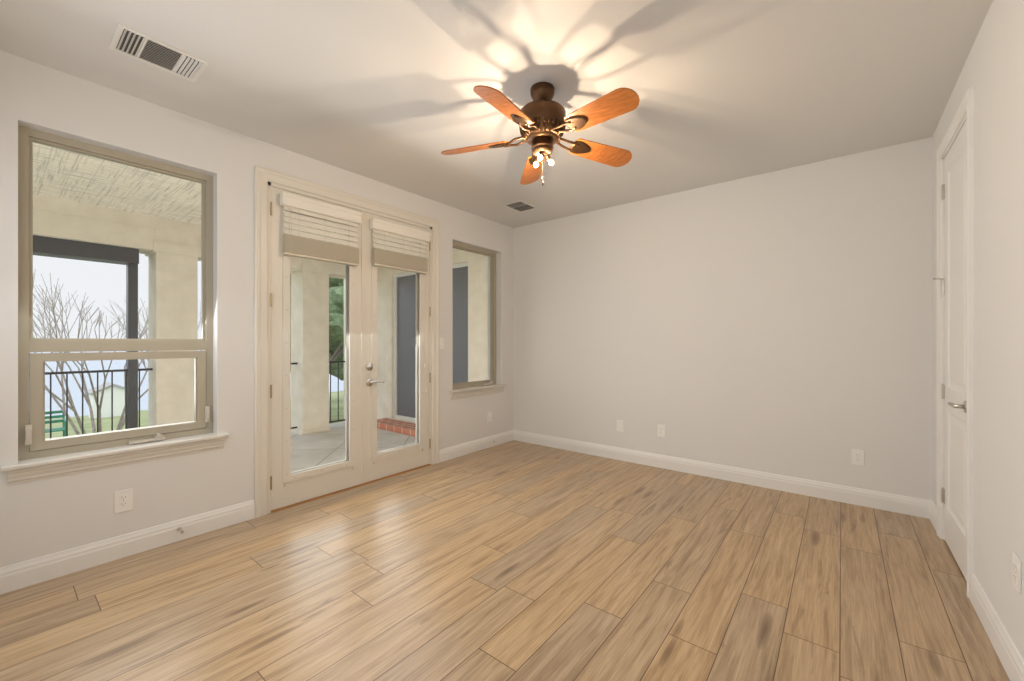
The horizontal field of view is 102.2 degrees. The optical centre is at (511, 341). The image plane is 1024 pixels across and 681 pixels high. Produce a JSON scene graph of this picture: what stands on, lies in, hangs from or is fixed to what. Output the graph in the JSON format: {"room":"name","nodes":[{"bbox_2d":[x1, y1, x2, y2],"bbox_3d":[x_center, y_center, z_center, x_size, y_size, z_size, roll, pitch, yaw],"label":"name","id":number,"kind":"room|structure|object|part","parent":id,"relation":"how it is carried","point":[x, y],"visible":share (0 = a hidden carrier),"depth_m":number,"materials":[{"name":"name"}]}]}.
{"room":"empty living room","nodes":[
{"label":"empty living room","id":0,"kind":"room"},
{"bbox_2d":[0,51,513,567],"bbox_3d":[-2.620,-0.130,2.216,0.220,3.000,8.600,0,0,39],"label":"wall","id":1,"kind":"structure","parent":0,"point":[44,517],"depth_m":2.71,"materials":[{"name":"white paint"}]},
{"bbox_2d":[1,433,228,485],"bbox_3d":[-2.295,0.681,2.487,0.130,0.102,0.980,0,0,39],"label":"window sill","id":2,"kind":"structure","parent":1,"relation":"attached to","point":[31,470],"depth_m":2.38,"materials":[{"name":"white paint"}]},
{"bbox_2d":[18,125,212,460],"bbox_3d":[-2.349,-0.258,2.530,0.122,1.775,0.870,0,0,39],"label":"window frame","id":3,"kind":"object","parent":1,"relation":"attached to","point":[31,388],"depth_m":2.39,"materials":[{"name":"beige"}]},
{"bbox_2d":[33,143,201,439],"bbox_3d":[-2.367,-0.281,2.545,0.011,1.681,0.822,0,0,39],"label":"window","id":4,"kind":"structure","parent":3,"relation":"attached to","point":[115,288],"depth_m":2.50,"materials":[{"name":"clear glass"}]},
{"bbox_3d":[-2.322,0.533,2.509,0.054,0.181,0.818,0,0,39],"label":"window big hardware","id":5,"kind":"part","parent":3,"relation":"part of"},
{"bbox_2d":[114,488,132,513],"bbox_3d":[-2.294,0.940,2.442,0.009,0.128,0.082,0,0,39],"label":"electrical outlet","id":6,"kind":"object","parent":1,"relation":"attached to","point":[123,500],"visible":1,"depth_m":2.44,"materials":[{"name":"white plastic"}]},
{"bbox_2d":[0,500,254,594],"bbox_3d":[-2.308,1.205,2.418,0.016,0.130,1.445,0,0,39],"label":"baseboard","id":7,"kind":"structure","parent":1,"relation":"attached to","point":[38,570],"depth_m":2.41,"materials":[{"name":"white wood"}]},
{"bbox_2d":[254,165,438,517],"bbox_3d":[-1.408,-0.001,3.742,0.274,2.541,1.744,0,0,39],"label":"door frame","id":8,"kind":"structure","parent":1,"relation":"in","point":[265,180],"depth_m":3.06,"materials":[{"name":"white wood"}]},
{"bbox_2d":[270,187,363,509],"bbox_3d":[-1.584,0.051,3.383,0.068,2.415,0.783,0,0,39],"label":"door","id":9,"kind":"structure","parent":8,"relation":"attached to","point":[308,483],"depth_m":3.23,"materials":[{"name":"white wood"}]},
{"bbox_3d":[-1.797,0.030,3.070,0.012,2.140,0.028,0,0,39],"label":"french door left hinges","id":10,"kind":"part","parent":9,"relation":"part of","materials":[{"name":"beige metal"}]},
{"bbox_2d":[283,205,358,473],"bbox_3d":[-1.546,-0.020,3.366,0.087,2.166,0.610,0,0,39],"label":"glass pane","id":11,"kind":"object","parent":9,"relation":"attached to","point":[319,226],"depth_m":3.35,"materials":[{"name":"clear glass"}]},
{"bbox_2d":[282,234,359,265],"bbox_3d":[-1.529,-0.732,3.353,0.052,0.150,0.610,0,0,39],"label":"blind stack","id":12,"kind":"object","parent":11,"relation":"attached to","point":[305,248],"visible":1,"depth_m":3.31,"materials":[{"name":"beige"}]},
{"bbox_2d":[280,192,361,224],"bbox_3d":[-1.525,-1.070,3.349,0.066,0.090,0.646,0,0,39],"label":"blind valance","id":13,"kind":"object","parent":11,"relation":"attached to","point":[299,202],"visible":1,"depth_m":3.29,"materials":[{"name":"white wood"}]},
{"bbox_2d":[284,206,354,486],"bbox_3d":[-1.528,0.039,3.352,0.060,2.128,0.578,0,0,39],"label":"blind cords","id":14,"kind":"object","parent":13,"relation":"hanging from","point":[285,485],"visible":0.75,"depth_m":3.12,"materials":[{"name":"white fabric"}]},
{"bbox_2d":[364,212,430,482],"bbox_3d":[-1.096,0.051,3.995,0.068,2.415,0.780,0,0,39],"label":"door","id":15,"kind":"structure","parent":8,"relation":"attached to","point":[388,462],"depth_m":3.89,"materials":[{"name":"white wood"}]},
{"bbox_2d":[366,229,426,451],"bbox_3d":[-1.085,-0.013,3.944,0.087,2.151,0.652,0,0,39],"label":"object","id":16,"kind":"structure","parent":15,"relation":"attached to","point":[369,382],"depth_m":3.94,"materials":[{"name":"clear glass"}]},
{"bbox_3d":[-1.235,0.295,3.742,0.054,0.202,0.150,0,0,39],"label":"handle","id":17,"kind":"part","parent":16,"relation":"part of","materials":[{"name":"grey metal"}]},
{"bbox_2d":[371,248,427,273],"bbox_3d":[-1.056,-0.761,3.947,0.052,0.150,0.610,0,0,39],"label":"blind stack","id":18,"kind":"object","parent":16,"relation":"attached to","point":[402,262],"visible":1,"depth_m":3.90,"materials":[{"name":"beige"}]},
{"bbox_2d":[370,218,429,242],"bbox_3d":[-1.052,-1.055,3.943,0.066,0.090,0.646,0,0,39],"label":"blind valance","id":19,"kind":"object","parent":16,"relation":"attached to","point":[383,225],"visible":0.96,"depth_m":3.89,"materials":[{"name":"white wood"}]},
{"bbox_2d":[373,231,426,463],"bbox_3d":[-1.052,0.046,3.950,0.060,2.113,0.588,0,0,39],"label":"blind cords","id":20,"kind":"object","parent":19,"relation":"hanging from","point":[425,319],"visible":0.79,"depth_m":4.15,"materials":[{"name":"white fabric"}]},
{"bbox_3d":[-0.840,0.030,4.271,0.012,2.140,0.028,0,0,39],"label":"french door right hinges","id":21,"kind":"part","parent":15,"relation":"part of","materials":[{"name":"beige metal"}]},
{"bbox_2d":[271,464,430,512],"bbox_3d":[-1.413,1.326,3.746,0.262,0.128,1.522,0,0,39],"label":"threshold","id":22,"kind":"object","parent":1,"relation":"attached to","point":[305,501],"visible":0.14,"depth_m":3.53,"materials":[{"name":"brown wood"}]},
{"bbox_2d":[453,242,495,388],"bbox_3d":[-0.484,-0.295,4.913,0.070,1.650,0.831,0,0,39],"label":"window frame","id":23,"kind":"object","parent":1,"relation":"attached to","point":[463,247],"visible":0.54,"depth_m":5.19,"materials":[{"name":"beige"}]},
{"bbox_2d":[453,248,490,380],"bbox_3d":[-0.485,-0.298,4.913,0.004,1.596,0.783,0,0,39],"label":"window","id":24,"kind":"structure","parent":23,"relation":"attached to","point":[471,317],"depth_m":4.93,"materials":[{"name":"clear glass"}]},
{"bbox_2d":[439,430,515,462],"bbox_3d":[-0.380,1.205,4.838,0.016,0.130,1.247,0,0,39],"label":"baseboard","id":25,"kind":"structure","parent":1,"relation":"attached to","point":[459,450],"depth_m":4.77,"materials":[{"name":"white wood"}]},
{"bbox_2d":[449,384,506,399],"bbox_3d":[-0.409,0.581,4.854,0.130,0.102,0.941,0,0,39],"label":"stool","id":26,"kind":"object","parent":1,"relation":"attached to","point":[458,393],"depth_m":4.79,"materials":[{"name":"white paint"}]},
{"bbox_2d":[487,411,491,421],"bbox_3d":[-0.265,0.900,4.981,0.018,0.122,0.078,0,0,39],"label":"electrical outlet","id":27,"kind":"object","parent":1,"relation":"attached to","point":[489,415],"visible":1,"depth_m":4.98,"materials":[{"name":"white plastic"}]},
{"bbox_2d":[344,248,487,422],"bbox_3d":[-1.639,0.120,6.817,3.980,3.500,0.180,0,0,39],"label":"wall","id":28,"kind":"structure","parent":0,"point":[475,370],"depth_m":6.91,"materials":[{"name":"beige paint"}]},
{"bbox_2d":[394,262,467,421],"bbox_3d":[-1.285,0.075,6.522,1.820,2.450,0.060,0,0,39],"label":"sliding door","id":29,"kind":"structure","parent":28,"relation":"in","point":[461,349],"depth_m":6.81,"materials":[{"name":"glass"}]},
{"bbox_2d":[0,0,992,227],"bbox_3d":[0.105,-1.550,2.442,4.200,0.160,4.850,0,0,39],"label":"ceiling","id":30,"kind":"structure","parent":0,"point":[382,91],"depth_m":2.29,"materials":[{"name":"white paint"}]},
{"bbox_2d":[109,23,208,82],"bbox_3d":[-1.804,-1.466,2.121,0.255,0.010,0.350,0,0,39],"label":"ceiling vent","id":31,"kind":"object","parent":30,"relation":"in","point":[135,44],"visible":1,"depth_m":2.11,"materials":[{"name":"white metal"}]},
{"bbox_2d":[503,200,537,212],"bbox_3d":[0.094,-1.466,4.490,0.250,0.010,0.320,0,0,39],"label":"ceiling vent","id":32,"kind":"object","parent":30,"relation":"in","point":[520,206],"visible":1,"depth_m":4.48,"materials":[{"name":"white metal"}]},
{"bbox_2d":[441,82,639,185],"bbox_3d":[0.174,-1.188,2.366,1.186,0.562,1.177,0,0,39],"label":"fan","id":33,"kind":"object","parent":30,"relation":"hanging from","point":[542,120],"visible":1,"depth_m":2.31,"materials":[{"name":"brown wood"}]},
{"bbox_3d":[-0.220,-1.167,2.498,0.404,0.064,0.271,0,0,39],"label":"blade","id":34,"kind":"part","parent":33,"relation":"part of","materials":[{"name":"brown wood"}]},
{"bbox_3d":[-0.034,-1.167,2.050,0.175,0.064,0.424,0,0,39],"label":"blade","id":35,"kind":"part","parent":33,"relation":"part of","materials":[{"name":"brown wood"}]},
{"bbox_3d":[0.142,-1.167,2.807,0.347,0.064,0.359,0,0,39],"label":"blade","id":36,"kind":"part","parent":33,"relation":"part of","materials":[{"name":"brown wood"}]},
{"bbox_3d":[0.177,-1.188,2.404,0.270,0.562,0.270,0,0,39],"label":"motor","id":37,"kind":"part","parent":33,"relation":"part of","materials":[{"name":"brown metal"}]},
{"bbox_3d":[0.551,-1.167,2.565,0.286,0.064,0.397,0,0,39],"label":"blade","id":38,"kind":"part","parent":33,"relation":"part of","materials":[{"name":"brown wood"}]},
{"bbox_3d":[0.445,-1.167,2.093,0.422,0.064,0.192,0,0,39],"label":"blade","id":39,"kind":"part","parent":33,"relation":"part of","materials":[{"name":"brown wood"}]},
{"bbox_2d":[0,440,1009,680],"bbox_3d":[0.171,1.330,2.389,4.030,0.120,4.850,0,0,39],"label":"floor","id":40,"kind":"structure","parent":0,"point":[513,560],"depth_m":2.09,"materials":[{"name":"brown wood"}]},
{"bbox_2d":[514,137,931,499],"bbox_3d":[1.554,-0.130,4.260,4.200,3.000,0.200,0,0,39],"label":"wall","id":41,"kind":"structure","parent":0,"point":[778,322],"depth_m":3.67,"materials":[{"name":"white paint"}]},
{"bbox_2d":[617,420,623,431],"bbox_3d":[1.161,0.905,4.441,0.078,0.122,0.007,0,0,39],"label":"electrical outlet","id":42,"kind":"object","parent":41,"relation":"attached to","point":[620,425],"visible":1,"depth_m":4.43,"materials":[{"name":"white plastic"}]},
{"bbox_2d":[657,424,664,436],"bbox_3d":[1.504,0.898,4.166,0.078,0.122,0.009,0,0,39],"label":"electrical outlet","id":43,"kind":"object","parent":41,"relation":"attached to","point":[660,430],"visible":1,"depth_m":4.16,"materials":[{"name":"white plastic"}]},
{"bbox_2d":[516,430,927,517],"bbox_3d":[1.514,1.205,4.154,3.830,0.130,0.016,0,0,39],"label":"baseboard","id":44,"kind":"structure","parent":41,"relation":"attached to","point":[918,507],"depth_m":3.67,"materials":[{"name":"white wood"}]},
{"bbox_2d":[851,449,863,465],"bbox_3d":[2.693,0.901,3.219,0.078,0.122,0.009,0,0,39],"label":"electrical outlet","id":45,"kind":"object","parent":41,"relation":"attached to","point":[857,457],"visible":1,"depth_m":3.22,"materials":[{"name":"white plastic"}]},
{"bbox_2d":[932,0,1023,659],"bbox_3d":[1.688,-0.130,1.180,0.150,3.000,4.850,0,0,39],"label":"wall","id":46,"kind":"structure","parent":0,"point":[992,73],"depth_m":1.73,"materials":[{"name":"white paint"}]},
{"bbox_2d":[928,500,935,530],"bbox_3d":[2.900,1.205,2.834,0.016,0.130,0.292,0,0,39],"label":"baseboard","id":47,"kind":"structure","parent":46,"relation":"attached to","point":[931,506],"depth_m":2.90,"materials":[{"name":"white wood"}]},
{"bbox_2d":[933,120,966,580],"bbox_3d":[2.544,0.045,2.386,0.092,2.425,0.697,0,0,39],"label":"closet door","id":48,"kind":"structure","parent":46,"relation":"in","point":[954,293],"depth_m":2.38,"materials":[{"name":"white wood"}]},
{"bbox_3d":[2.379,0.340,2.207,0.057,0.062,0.149,0,0,39],"label":"handle","id":49,"kind":"part","parent":48,"relation":"part of","materials":[{"name":"grey metal"}]},
{"bbox_2d":[936,87,973,597],"bbox_3d":[2.596,0.007,2.336,0.171,2.526,0.862,0,0,39],"label":"door frame","id":50,"kind":"structure","parent":46,"relation":"in","point":[964,112],"depth_m":2.14,"materials":[{"name":"white wood"}]},
{"bbox_2d":[969,573,1023,680],"bbox_3d":[1.247,1.205,0.759,0.016,0.130,3.282,0,0,39],"label":"baseboard","id":51,"kind":"structure","parent":46,"relation":"attached to","point":[1005,648],"depth_m":1.69,"materials":[{"name":"white wood"}]},
{"bbox_2d":[1012,552,1020,593],"bbox_3d":[1.866,0.855,1.531,0.009,0.122,0.078,0,0,39],"label":"electrical outlet","id":52,"kind":"object","parent":46,"relation":"attached to","point":[1016,571],"visible":1,"depth_m":1.52,"materials":[{"name":"white plastic"}]},
{"label":"outside","id":53,"kind":"structure","parent":0,"visible":0},
{"bbox_2d":[29,269,343,438],"bbox_3d":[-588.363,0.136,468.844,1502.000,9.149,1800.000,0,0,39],"label":"landscape","id":54,"kind":"structure","parent":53,"point":[76,416],"depth_m":11.27,"materials":[{"name":"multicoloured plant"}]},
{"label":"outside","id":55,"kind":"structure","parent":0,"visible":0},
{"bbox_2d":[290,421,415,471],"bbox_3d":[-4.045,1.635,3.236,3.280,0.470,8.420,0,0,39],"label":"floor","id":56,"kind":"structure","parent":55,"point":[308,456],"depth_m":5.63,"materials":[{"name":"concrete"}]},
{"bbox_2d":[33,194,379,434],"bbox_3d":[-5.093,-0.035,4.071,0.460,2.870,8.420,0,0,39],"label":"wall","id":57,"kind":"structure","parent":56,"relation":"on","point":[154,267],"depth_m":5.06,"materials":[{"name":"beige paint"}]},
{"bbox_2d":[33,235,138,428],"bbox_3d":[-6.077,0.160,2.835,0.240,2.480,5.260,0,0,39],"label":"screen frame","id":58,"kind":"object","parent":57,"relation":"attached to","point":[42,241],"depth_m":4.77,"materials":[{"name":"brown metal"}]},
{"bbox_2d":[45,361,345,437],"bbox_3d":[-5.093,0.820,4.071,0.040,1.000,8.420,0,0,39],"label":"porch railing","id":59,"kind":"object","parent":57,"relation":"attached to","point":[97,372],"depth_m":4.72,"materials":[{"name":"grey metal"}]},
{"bbox_2d":[33,142,415,252],"bbox_3d":[-4.084,-1.550,3.267,3.380,0.160,8.420,0,0,39],"label":"porch ceiling","id":60,"kind":"structure","parent":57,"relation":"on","point":[46,184],"depth_m":3.92,"materials":[{"name":"beige paint"}]},
{"bbox_2d":[377,418,415,436],"bbox_3d":[-1.444,1.355,6.323,2.120,0.090,0.350,0,0,39],"label":"brick step","id":61,"kind":"structure","parent":56,"relation":"on","point":[398,424],"depth_m":6.49,"materials":[{"name":"red brick"}]}
]}

